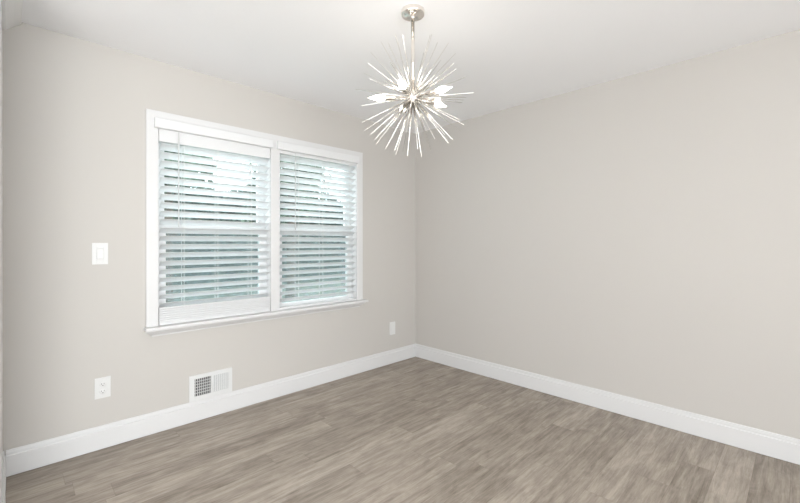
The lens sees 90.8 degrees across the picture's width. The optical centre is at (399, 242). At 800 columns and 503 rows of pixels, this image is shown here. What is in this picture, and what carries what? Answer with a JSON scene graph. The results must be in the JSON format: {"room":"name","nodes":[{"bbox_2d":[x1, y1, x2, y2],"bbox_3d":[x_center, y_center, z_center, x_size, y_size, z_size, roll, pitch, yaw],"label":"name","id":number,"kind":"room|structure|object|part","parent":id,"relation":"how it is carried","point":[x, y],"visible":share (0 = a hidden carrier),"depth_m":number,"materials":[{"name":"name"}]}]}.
{"room":"empty dining room","nodes":[
{"label":"empty dining room","id":0,"kind":"room"},
{"bbox_2d":[2,22,414,455],"bbox_3d":[-2.148,0.023,2.150,6.650,2.440,0.150,0,0,-45],"label":"wall","id":1,"kind":"structure","parent":0,"point":[74,109],"depth_m":2.44,"materials":[{"name":"grey paint"}]},
{"bbox_2d":[92,243,107,264],"bbox_3d":[-1.804,0.064,2.373,0.077,0.129,0.015,0,0,-45],"label":"light switch","id":2,"kind":"object","parent":1,"relation":"attached to","point":[99,250],"visible":1,"depth_m":2.37,"materials":[{"name":"white plastic"}]},
{"bbox_2d":[95,376,110,399],"bbox_3d":[-1.797,0.875,2.383,0.078,0.124,0.009,0,0,-45],"label":"wall outlet","id":3,"kind":"object","parent":1,"relation":"attached to","point":[102,385],"visible":1,"depth_m":2.38,"materials":[{"name":"white plastic"}]},
{"bbox_2d":[6,344,414,476],"bbox_3d":[-0.958,1.171,3.204,3.175,0.138,0.014,0,0,-45],"label":"baseboard","id":4,"kind":"structure","parent":1,"relation":"attached to","point":[35,455],"depth_m":2.66,"materials":[{"name":"white paint"}]},
{"bbox_2d":[189,367,231,402],"bbox_3d":[-1.350,1.011,2.822,0.292,0.178,0.010,0,0,-45],"label":"air vent","id":5,"kind":"object","parent":1,"relation":"in","point":[218,382],"visible":1,"depth_m":2.82,"materials":[{"name":"white metal"}]},
{"bbox_2d":[159,143,269,319],"bbox_3d":[-1.367,-0.117,2.918,0.835,1.400,0.150,0,0,-45],"label":"window","id":6,"kind":"structure","parent":1,"relation":"in","point":[160,151],"depth_m":3.14,"materials":[{"name":"white plastic"}]},
{"bbox_3d":[-1.386,-0.451,2.938,0.779,0.683,0.030,0,0,-45],"label":"sash","id":7,"kind":"part","parent":6,"relation":"part of","materials":[{"name":"white plastic"}]},
{"bbox_3d":[-1.360,0.217,2.911,0.779,0.652,0.036,0,0,-45],"label":"sash","id":8,"kind":"part","parent":6,"relation":"part of","materials":[{"name":"white plastic"}]},
{"bbox_2d":[154,117,272,324],"bbox_3d":[-1.322,-0.135,2.858,0.811,1.354,0.095,0,0,-45],"label":"window blind","id":9,"kind":"object","parent":6,"relation":"attached to","point":[174,136],"visible":0.95,"depth_m":2.84,"materials":[{"name":"white plastic"}]},
{"bbox_3d":[-1.495,-0.076,2.714,0.002,1.197,0.059,0,0,-45],"label":"ladder cord","id":10,"kind":"part","parent":9,"relation":"part of","materials":[{"name":"white fabric"}]},
{"bbox_3d":[-1.326,0.532,2.875,0.768,0.019,0.064,0,0,-45],"label":"rail","id":11,"kind":"part","parent":9,"relation":"part of","materials":[{"name":"white plastic"}]},
{"bbox_3d":[-1.336,-0.076,2.870,0.002,1.197,0.059,0,0,-45],"label":"ladder cord","id":12,"kind":"part","parent":9,"relation":"part of","materials":[{"name":"white fabric"}]},
{"bbox_3d":[-1.160,-0.076,3.043,0.002,1.197,0.059,0,0,-45],"label":"ladder cord","id":13,"kind":"part","parent":9,"relation":"part of","materials":[{"name":"white fabric"}]},
{"bbox_3d":[-1.367,-0.117,2.918,0.835,1.400,0.150,0,0,-45],"label":"frame","id":14,"kind":"part","parent":6,"relation":"part of","materials":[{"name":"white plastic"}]},
{"bbox_2d":[146,109,362,326],"bbox_3d":[-0.999,-0.160,3.160,1.781,1.406,0.020,0,0,-45],"label":"trim","id":15,"kind":"structure","parent":1,"relation":"attached to","point":[152,134],"depth_m":2.92,"materials":[{"name":"white paint"}]},
{"bbox_2d":[144,299,367,336],"bbox_3d":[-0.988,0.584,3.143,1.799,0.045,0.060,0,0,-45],"label":"trim","id":16,"kind":"structure","parent":1,"relation":"attached to","point":[283,315],"depth_m":2.96,"materials":[{"name":"white paint"}]},
{"bbox_2d":[280,166,355,305],"bbox_3d":[-0.754,-0.117,3.520,0.846,1.400,0.150,0,0,-45],"label":"window","id":17,"kind":"structure","parent":1,"relation":"in","point":[353,295],"depth_m":3.75,"materials":[{"name":"white plastic"}]},
{"bbox_3d":[-0.773,-0.451,3.540,0.790,0.683,0.030,0,0,-45],"label":"sash","id":18,"kind":"part","parent":17,"relation":"part of","materials":[{"name":"white plastic"}]},
{"bbox_3d":[-0.747,0.217,3.514,0.790,0.652,0.036,0,0,-45],"label":"sash","id":19,"kind":"part","parent":17,"relation":"part of","materials":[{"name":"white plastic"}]},
{"bbox_2d":[277,141,358,309],"bbox_3d":[-0.709,-0.135,3.461,0.822,1.354,0.095,0,0,-45],"label":"window blind","id":20,"kind":"object","parent":17,"relation":"attached to","point":[289,152],"visible":0.88,"depth_m":3.45,"materials":[{"name":"white plastic"}]},
{"bbox_3d":[-0.871,-0.104,3.327,0.002,1.253,0.059,0,0,-45],"label":"ladder cord","id":21,"kind":"part","parent":20,"relation":"part of","materials":[{"name":"white fabric"}]},
{"bbox_3d":[-0.713,0.532,3.478,0.779,0.019,0.064,0,0,-45],"label":"rail","id":22,"kind":"part","parent":20,"relation":"part of","materials":[{"name":"white plastic"}]},
{"bbox_3d":[-0.754,-0.117,3.520,0.846,1.400,0.150,0,0,-45],"label":"frame","id":23,"kind":"part","parent":17,"relation":"part of","materials":[{"name":"white plastic"}]},
{"bbox_2d":[389,322,394,334],"bbox_3d":[-0.078,0.882,4.074,0.078,0.130,0.007,0,0,-45],"label":"wall plate","id":24,"kind":"object","parent":1,"relation":"attached to","point":[391,324],"visible":1,"depth_m":4.06,"materials":[{"name":"white plastic"}]},
{"bbox_2d":[6,357,799,502],"bbox_3d":[-0.255,1.303,0.224,6.650,0.120,5.550,0,0,-45],"label":"floor","id":25,"kind":"structure","parent":0,"point":[414,429],"depth_m":2.28,"materials":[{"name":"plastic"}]},
{"bbox_2d":[22,0,799,133],"bbox_3d":[-0.255,-1.257,0.224,6.650,0.120,5.550,0,0,-45],"label":"ceiling","id":26,"kind":"structure","parent":0,"point":[510,53],"depth_m":2.33,"materials":[{"name":"white paint"}]},
{"bbox_2d":[355,4,473,156],"bbox_3d":[0.056,-0.815,1.999,0.634,0.765,0.568,0,0,17],"label":"chandelier","id":27,"kind":"object","parent":26,"relation":"hanging from","point":[412,13],"visible":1,"depth_m":2.01,"materials":[{"name":"silver metal"}]},
{"bbox_3d":[-0.097,-0.790,2.079,0.303,0.007,0.007,14,4,15],"label":"rod","id":28,"kind":"part","parent":27,"relation":"part of","materials":[{"name":"silver metal"}]},
{"bbox_3d":[-0.066,-0.694,1.937,0.303,0.007,0.007,-23,13,-34],"label":"rod","id":29,"kind":"part","parent":27,"relation":"part of","materials":[{"name":"silver metal"}]},
{"bbox_3d":[-0.051,-0.878,2.042,0.007,0.303,0.007,-42,-2,2],"label":"rod","id":30,"kind":"part","parent":27,"relation":"part of","materials":[{"name":"silver metal"}]},
{"bbox_3d":[-0.047,-0.787,1.908,0.007,0.007,0.303,0,-12,42],"label":"rod","id":31,"kind":"part","parent":27,"relation":"part of","materials":[{"name":"silver metal"}]},
{"bbox_3d":[-0.068,-0.662,1.970,0.303,0.007,0.007,-33,14,-22],"label":"rod","id":32,"kind":"part","parent":27,"relation":"part of","materials":[{"name":"silver metal"}]},
{"bbox_2d":[369,95,406,100],"bbox_3d":[-0.058,-0.750,2.037,0.152,0.032,0.154,0,0,-45],"label":"bulb","id":33,"kind":"object","parent":27,"relation":"attached to","point":[377,97],"depth_m":2.03,"materials":[{"name":"white glass"}]},
{"label":"rod","id":34,"kind":"part","parent":27,"relation":"part of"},
{"bbox_3d":[-0.043,-0.746,1.900,0.007,0.007,0.303,0,1,39],"label":"rod","id":35,"kind":"part","parent":27,"relation":"part of","materials":[{"name":"silver metal"}]},
{"bbox_3d":[-0.036,-0.620,1.982,0.007,0.303,0.007,45,-19,-20],"label":"rod","id":36,"kind":"part","parent":27,"relation":"part of","materials":[{"name":"silver metal"}]},
{"label":"rod","id":37,"kind":"part","parent":27,"relation":"part of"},
{"bbox_3d":[-0.021,-0.900,2.027,0.007,0.303,0.007,-30,3,-4],"label":"rod","id":38,"kind":"part","parent":27,"relation":"part of","materials":[{"name":"silver metal"}]},
{"bbox_3d":[-0.011,-0.655,1.912,0.007,0.007,0.303,0,33,32],"label":"rod","id":39,"kind":"part","parent":27,"relation":"part of","materials":[{"name":"silver metal"}]},
{"bbox_3d":[-0.007,-0.734,1.878,0.007,0.007,0.303,0,5,25],"label":"rod","id":40,"kind":"part","parent":27,"relation":"part of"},
{"bbox_3d":[-0.007,-0.599,1.992,0.007,0.303,0.007,33,-16,-26],"label":"rod","id":41,"kind":"part","parent":27,"relation":"part of","materials":[{"name":"silver metal"}]},
{"bbox_3d":[-0.002,-0.909,2.053,0.007,0.303,0.007,-25,-6,14],"label":"rod","id":42,"kind":"part","parent":27,"relation":"part of","materials":[{"name":"silver metal"}]},
{"bbox_3d":[0.019,-0.586,2.006,0.007,0.303,0.007,21,-11,-30],"label":"rod","id":43,"kind":"part","parent":27,"relation":"part of","materials":[{"name":"silver metal"}]},
{"bbox_3d":[0.017,-0.592,1.985,0.007,0.303,0.007,0,-24,45],"label":"rod","id":44,"kind":"part","parent":27,"relation":"part of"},
{"bbox_3d":[0.018,-0.916,2.022,0.007,0.303,0.007,-17,4,-14],"label":"rod","id":45,"kind":"part","parent":27,"relation":"part of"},
{"bbox_2d":[398,80,410,95],"bbox_3d":[0.024,-0.750,1.918,0.192,0.032,0.099,0,0,-45],"label":"bulb","id":46,"kind":"object","parent":27,"relation":"attached to","point":[405,90],"depth_m":1.90,"materials":[{"name":"white glass"}]},
{"bbox_3d":[0.037,-0.850,1.896,0.007,0.007,0.303,0,-35,12],"label":"rod","id":47,"kind":"part","parent":27,"relation":"part of","materials":[{"name":"silver metal"}]},
{"bbox_3d":[0.051,-0.581,1.997,0.007,0.303,0.007,0,-14,22],"label":"rod","id":48,"kind":"part","parent":27,"relation":"part of","materials":[{"name":"silver metal"}]},
{"bbox_3d":[0.066,-0.965,2.035,0.018,0.389,0.018,0,0,-45],"label":"stem","id":49,"kind":"part","parent":27,"relation":"part of","materials":[{"name":"silver metal"}]},
{"bbox_3d":[0.077,-0.591,1.967,0.007,0.303,0.007,0,-23,-9],"label":"rod","id":50,"kind":"part","parent":27,"relation":"part of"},
{"bbox_3d":[0.089,-0.581,2.006,0.007,0.303,0.007,0,-12,-38],"label":"rod","id":51,"kind":"part","parent":27,"relation":"part of","materials":[{"name":"silver metal"}]},
{"bbox_3d":[0.098,-0.624,1.921,0.007,0.303,0.007,0,-43,-16],"label":"rod","id":52,"kind":"part","parent":27,"relation":"part of","materials":[{"name":"silver metal"}]},
{"bbox_3d":[0.113,-0.917,2.023,0.007,0.303,0.007,17,4,14],"label":"rod","id":53,"kind":"part","parent":27,"relation":"part of","materials":[{"name":"silver metal"}]},
{"bbox_3d":[0.117,-0.915,2.017,0.007,0.303,0.007,19,6,19],"label":"rod","id":54,"kind":"part","parent":27,"relation":"part of","materials":[{"name":"silver metal"}]},
{"bbox_3d":[0.126,-0.629,2.145,0.007,0.007,0.303,0,-44,28],"label":"rod","id":55,"kind":"part","parent":27,"relation":"part of","materials":[{"name":"silver metal"}]},
{"bbox_3d":[0.119,-0.612,1.944,0.007,0.303,0.007,0,-37,-30],"label":"rod","id":56,"kind":"part","parent":27,"relation":"part of","materials":[{"name":"silver metal"}]},
{"bbox_3d":[0.136,-0.908,2.047,0.007,0.303,0.007,24,-4,-9],"label":"rod","id":57,"kind":"part","parent":27,"relation":"part of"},
{"bbox_3d":[0.144,-0.623,1.946,0.007,0.303,0.007,0,-43,-41],"label":"rod","id":58,"kind":"part","parent":27,"relation":"part of","materials":[{"name":"silver metal"}]},
{"bbox_3d":[0.158,-0.612,1.986,0.007,0.303,0.007,-41,-18,22],"label":"rod","id":59,"kind":"part","parent":27,"relation":"part of","materials":[{"name":"silver metal"}]},
{"bbox_3d":[0.163,-0.893,2.020,0.007,0.303,0.007,35,5,7],"label":"rod","id":60,"kind":"part","parent":27,"relation":"part of","materials":[{"name":"silver metal"}]},
{"bbox_3d":[0.153,-0.754,1.885,0.007,0.007,0.303,0,-1,-30],"label":"rod","id":61,"kind":"part","parent":27,"relation":"part of","materials":[{"name":"silver metal"}]},
{"bbox_3d":[0.168,-0.621,1.981,0.007,0.303,0.007,-45,-19,20],"label":"rod","id":62,"kind":"part","parent":27,"relation":"part of","materials":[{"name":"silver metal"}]},
{"bbox_2d":[422,99,446,107],"bbox_3d":[0.170,-0.750,2.106,0.210,0.032,0.046,0,0,-45],"label":"bulb","id":63,"kind":"object","parent":27,"relation":"attached to","point":[437,103],"depth_m":2.11,"materials":[{"name":"white glass"}]},
{"bbox_2d":[417,86,451,96],"bbox_3d":[0.168,-0.750,1.960,0.043,0.032,0.210,0,0,-45],"label":"bulb","id":64,"kind":"object","parent":27,"relation":"attached to","point":[442,89],"depth_m":1.95,"materials":[{"name":"white glass"}]},
{"bbox_3d":[0.159,-0.779,1.891,0.007,0.007,0.303,0,-10,-33],"label":"rod","id":65,"kind":"part","parent":27,"relation":"part of","materials":[{"name":"silver metal"}]},
{"bbox_3d":[0.185,-0.876,2.042,0.007,0.303,0.007,44,-2,-3],"label":"rod","id":66,"kind":"part","parent":27,"relation":"part of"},
{"bbox_3d":[0.220,-0.772,2.113,0.303,0.007,0.007,-8,4,-27],"label":"rod","id":67,"kind":"part","parent":27,"relation":"part of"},
{"bbox_3d":[0.210,-0.674,2.095,0.303,0.007,0.007,28,-10,-20],"label":"rod","id":68,"kind":"part","parent":27,"relation":"part of","materials":[{"name":"silver metal"}]},
{"bbox_3d":[0.183,-0.660,1.943,0.303,0.007,0.007,38,22,32],"label":"rod","id":69,"kind":"part","parent":27,"relation":"part of","materials":[{"name":"silver metal"}]},
{"bbox_3d":[0.215,-0.767,2.122,0.303,0.007,0.007,-7,3,-30],"label":"rod","id":70,"kind":"part","parent":27,"relation":"part of","materials":[{"name":"silver metal"}]},
{"bbox_3d":[0.224,-0.776,2.102,0.303,0.007,0.007,-9,4,-23],"label":"rod","id":71,"kind":"part","parent":27,"relation":"part of","materials":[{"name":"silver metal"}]},
{"bbox_3d":[0.220,-0.733,1.956,0.303,0.007,0.007,6,3,27],"label":"rod","id":72,"kind":"part","parent":27,"relation":"part of","materials":[{"name":"silver metal"}]},
{"bbox_2d":[415,30,799,438],"bbox_3d":[2.115,0.023,2.449,0.150,2.440,5.400,0,0,-45],"label":"wall","id":73,"kind":"structure","parent":0,"point":[637,236],"depth_m":2.79,"materials":[{"name":"grey paint"}]},
{"bbox_2d":[415,343,799,464],"bbox_3d":[2.057,1.171,2.391,0.014,0.138,5.400,0,0,-45],"label":"baseboard","id":74,"kind":"structure","parent":73,"relation":"attached to","point":[774,445],"depth_m":2.77,"materials":[{"name":"white paint"}]},
{"bbox_3d":[-0.257,0.023,0.118,0.112,2.440,5.400,0,0,-45],"label":"wall","id":75,"kind":"structure","parent":0,"visible":0},
{"bbox_2d":[0,0,2,498],"bbox_3d":[-1.889,0.090,1.864,0.008,2.305,0.619,0,0,-45],"label":"trim","id":76,"kind":"structure","parent":75,"relation":"attached to","point":[1,38],"depth_m":1.85,"materials":[{"name":"white paint"}]},
{"bbox_2d":[0,451,5,502],"bbox_3d":[-1.882,1.171,1.871,0.013,0.138,0.620,0,0,-45],"label":"baseboard","id":77,"kind":"structure","parent":75,"relation":"attached to","point":[3,478],"depth_m":1.88,"materials":[{"name":"white paint"}]},
{"bbox_2d":[1,0,22,29],"bbox_3d":[-0.188,-1.132,0.185,0.081,0.129,5.399,0,0,-45],"label":"ceiling beam","id":78,"kind":"structure","parent":75,"relation":"attached to","point":[11,10],"depth_m":1.98,"materials":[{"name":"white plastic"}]},
{"label":"outside","id":79,"kind":"structure","parent":0,"visible":0},
{"bbox_2d":[173,278,344,310],"bbox_3d":[-3.270,1.643,22.087,40.000,0.100,29.840,0,0,-45],"label":"lawn","id":80,"kind":"structure","parent":79,"point":[339,284],"depth_m":12.67,"materials":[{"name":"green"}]},
{"bbox_2d":[164,151,216,306],"bbox_3d":[-5.492,-1.114,8.915,2.370,5.414,3.090,0,0,-45],"label":"tree","id":81,"kind":"object","parent":80,"relation":"on","point":[169,201],"visible":0.04,"depth_m":8.83,"materials":[{"name":"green plant"}]},
{"bbox_2d":[172,184,344,290],"bbox_3d":[-2.677,-0.318,17.925,23.181,3.970,1.407,0,0,-45],"label":"hedge","id":82,"kind":"object","parent":80,"relation":"on","point":[184,202],"visible":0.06,"depth_m":14.22,"materials":[{"name":"green plant"}]},
{"bbox_2d":[240,155,330,297],"bbox_3d":[-3.013,-0.635,11.138,2.978,4.455,2.874,0,0,-45],"label":"tree","id":83,"kind":"object","parent":80,"relation":"on","point":[288,249],"visible":0.08,"depth_m":11.05,"materials":[{"name":"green plant"}]}
]}

